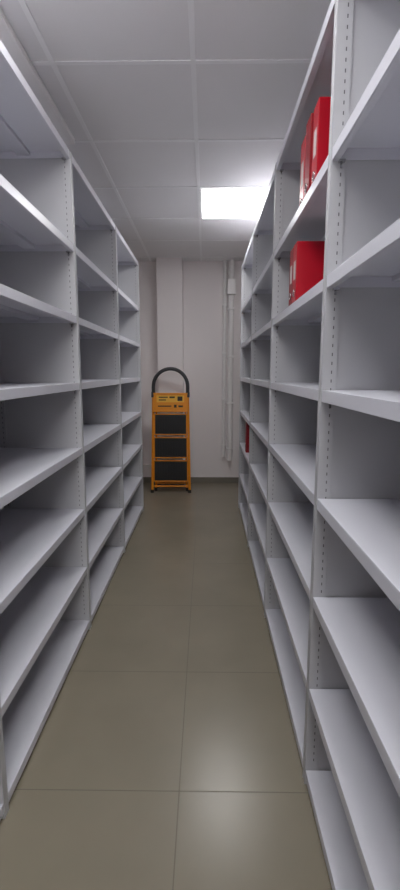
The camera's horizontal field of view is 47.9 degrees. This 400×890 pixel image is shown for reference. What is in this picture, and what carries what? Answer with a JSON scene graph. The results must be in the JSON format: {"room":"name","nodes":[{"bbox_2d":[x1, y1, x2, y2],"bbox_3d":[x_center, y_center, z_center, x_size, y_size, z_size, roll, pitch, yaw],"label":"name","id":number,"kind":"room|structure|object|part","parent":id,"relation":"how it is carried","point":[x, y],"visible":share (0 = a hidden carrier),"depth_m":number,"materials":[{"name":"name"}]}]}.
{"room":"archive storage room","nodes":[
{"label":"archive storage room","id":0,"kind":"room"},
{"bbox_2d":[0,0,330,260],"bbox_3d":[-0.118,-1.543,1.423,2.040,0.050,7.900,0,9,1],"label":"ceiling","id":1,"kind":"structure","parent":0,"point":[235,101],"depth_m":2.07,"materials":[{"name":"tile"}]},
{"bbox_2d":[0,8,74,143],"bbox_3d":[-0.721,-1.581,1.932,0.056,0.030,1.100,0,9,1],"label":"cable trunking","id":2,"kind":"object","parent":1,"relation":"attached to","point":[8,37],"visible":0.98,"depth_m":1.91,"materials":[{"name":"white plastic"}]},
{"bbox_2d":[18,0,310,261],"bbox_3d":[-0.118,-1.516,1.427,1.840,0.004,7.700,0,9,1],"label":"grid","id":3,"kind":"object","parent":1,"relation":"attached to","point":[192,61],"visible":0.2,"depth_m":2.08,"materials":[{"name":"white metal"}]},
{"bbox_2d":[200,188,267,218],"bbox_3d":[0.285,-1.836,3.442,0.561,0.007,0.617,0,9,1],"label":"frame","id":4,"kind":"object","parent":1,"relation":"attached to","point":[201,189],"visible":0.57,"depth_m":3.14,"materials":[{"name":"white"}]},
{"bbox_2d":[202,190,266,217],"bbox_3d":[0.285,-1.838,3.442,0.537,0.004,0.593,0,9,1],"label":"diffuser","id":5,"kind":"object","parent":4,"relation":"attached to","point":[215,203],"visible":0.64,"depth_m":3.41,"materials":[{"name":"white plastic"}]},
{"bbox_2d":[0,483,331,889],"bbox_3d":[-0.118,1.118,1.855,2.040,0.060,7.900,0,9,1],"label":"floor","id":6,"kind":"structure","parent":0,"point":[166,756],"depth_m":1.68,"materials":[{"name":"tile"}]},
{"bbox_2d":[0,39,143,819],"bbox_3d":[-0.809,-0.092,1.739,0.424,2.365,5.231,0,9,1],"label":"shelving rack","id":7,"kind":"object","parent":6,"relation":"on","point":[72,500],"visible":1,"depth_m":2.18,"materials":[{"name":"metal"}]},
{"bbox_2d":[151,367,190,492],"bbox_3d":[-0.333,-0.165,5.123,0.466,1.427,0.152,0,9,1],"label":"step ladder","id":8,"kind":"object","parent":6,"relation":"on","point":[162,471],"visible":1,"depth_m":5.11,"materials":[{"name":"orange metal"}]},
{"bbox_3d":[-0.537,-0.040,5.130,0.050,1.140,0.030,0,5,1],"label":"rail","id":9,"kind":"part","parent":8,"relation":"part of","materials":[{"name":"orange metal"}]},
{"bbox_3d":[-0.333,-0.233,5.104,0.371,0.240,0.030,0,5,1],"label":"tread frame","id":10,"kind":"part","parent":8,"relation":"part of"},
{"bbox_3d":[-0.333,-0.519,5.055,0.310,0.077,0.001,0,5,1],"label":"label panel","id":11,"kind":"part","parent":8,"relation":"part of","materials":[{"name":"yellow plastic"}]},
{"bbox_3d":[-0.333,0.031,5.127,0.381,0.240,0.030,0,5,1],"label":"tread frame","id":12,"kind":"part","parent":8,"relation":"part of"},
{"bbox_3d":[-0.333,0.297,5.150,0.391,0.245,0.030,0,5,1],"label":"tread frame","id":13,"kind":"part","parent":8,"relation":"part of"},
{"bbox_3d":[-0.129,-0.039,5.125,0.050,1.140,0.030,0,5,1],"label":"rail","id":14,"kind":"part","parent":8,"relation":"part of","materials":[{"name":"orange metal"}]},
{"bbox_2d":[238,0,399,889],"bbox_3d":[0.570,-0.110,1.851,0.424,2.365,5.231,0,9,1],"label":"shelving rack","id":15,"kind":"object","parent":6,"relation":"on","point":[319,488],"visible":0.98,"depth_m":1.32,"materials":[{"name":"metal"}]},
{"bbox_2d":[245,422,249,452],"bbox_3d":[0.539,-0.073,3.942,0.284,0.270,0.080,0,9,1],"label":"binder","id":16,"kind":"object","parent":15,"relation":"in","point":[247,427],"visible":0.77,"depth_m":3.91,"materials":[{"name":"plastic"}]},
{"bbox_2d":[289,247,293,305],"bbox_3d":[0.518,-0.693,1.879,0.284,0.235,0.075,0,9,1],"label":"binder","id":17,"kind":"object","parent":15,"relation":"in","point":[291,252],"visible":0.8,"depth_m":1.87,"materials":[{"name":"paper"}]},
{"bbox_2d":[299,135,305,205],"bbox_3d":[0.532,-1.024,1.736,0.284,0.280,0.078,0,9,1],"label":"binder","id":18,"kind":"object","parent":15,"relation":"in","point":[303,146],"visible":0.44,"depth_m":1.73,"materials":[{"name":"paper"}]},
{"bbox_2d":[292,241,324,302],"bbox_3d":[0.515,-0.679,1.795,0.284,0.235,0.075,0,9,1],"label":"binder","id":19,"kind":"object","parent":15,"relation":"in","point":[308,256],"visible":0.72,"depth_m":1.76,"materials":[{"name":"paper"}]},
{"bbox_2d":[304,113,313,196],"bbox_3d":[0.518,-1.000,1.593,0.284,0.280,0.078,0,9,1],"label":"binder","id":20,"kind":"object","parent":15,"relation":"in","point":[309,127],"visible":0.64,"depth_m":1.57,"materials":[{"name":"paper"}]},
{"bbox_2d":[311,97,330,184],"bbox_3d":[0.520,-0.982,1.494,0.284,0.275,0.078,0,9,1],"label":"binder","id":21,"kind":"object","parent":15,"relation":"in","point":[321,120],"visible":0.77,"depth_m":1.46,"materials":[{"name":"paper"}]},
{"bbox_2d":[138,261,242,476],"bbox_3d":[-0.066,-0.834,5.489,2.040,2.750,0.100,0,9,1],"label":"wall","id":22,"kind":"structure","parent":0,"point":[202,281],"depth_m":5.40,"materials":[{"name":"paint"}]},
{"bbox_2d":[156,258,183,459],"bbox_3d":[-0.346,-0.817,5.353,0.295,2.640,0.180,0,9,1],"label":"pilaster","id":23,"kind":"object","parent":22,"relation":"attached to","point":[169,271],"visible":0.48,"depth_m":5.17,"materials":[{"name":"paint"}]},
{"bbox_2d":[143,477,238,484],"bbox_3d":[-0.068,0.452,5.551,1.840,0.070,0.188,0,9,1],"label":"baseboard","id":24,"kind":"structure","parent":22,"relation":"attached to","point":[145,479],"depth_m":5.63,"materials":[{"name":"tile"}]},
{"bbox_2d":[221,260,226,456],"bbox_3d":[0.287,-0.993,5.373,0.056,2.300,0.068,0,9,1],"label":"pipe","id":25,"kind":"object","parent":22,"relation":"attached to","point":[224,305],"visible":1,"depth_m":5.34,"materials":[{"name":"white plastic"}]},
{"bbox_2d":[226,259,234,460],"bbox_3d":[0.362,-0.971,5.363,0.080,2.340,0.092,0,9,1],"label":"pipe","id":26,"kind":"object","parent":22,"relation":"attached to","point":[229,447],"visible":1,"depth_m":5.34,"materials":[{"name":"white plastic"}]},
{"bbox_2d":[227,278,235,294],"bbox_3d":[0.361,-1.813,5.154,0.100,0.170,0.065,0,9,1],"label":"junction box","id":27,"kind":"object","parent":26,"relation":"attached to","point":[231,282],"visible":1,"depth_m":5.12,"materials":[{"name":"white plastic"}]}
]}

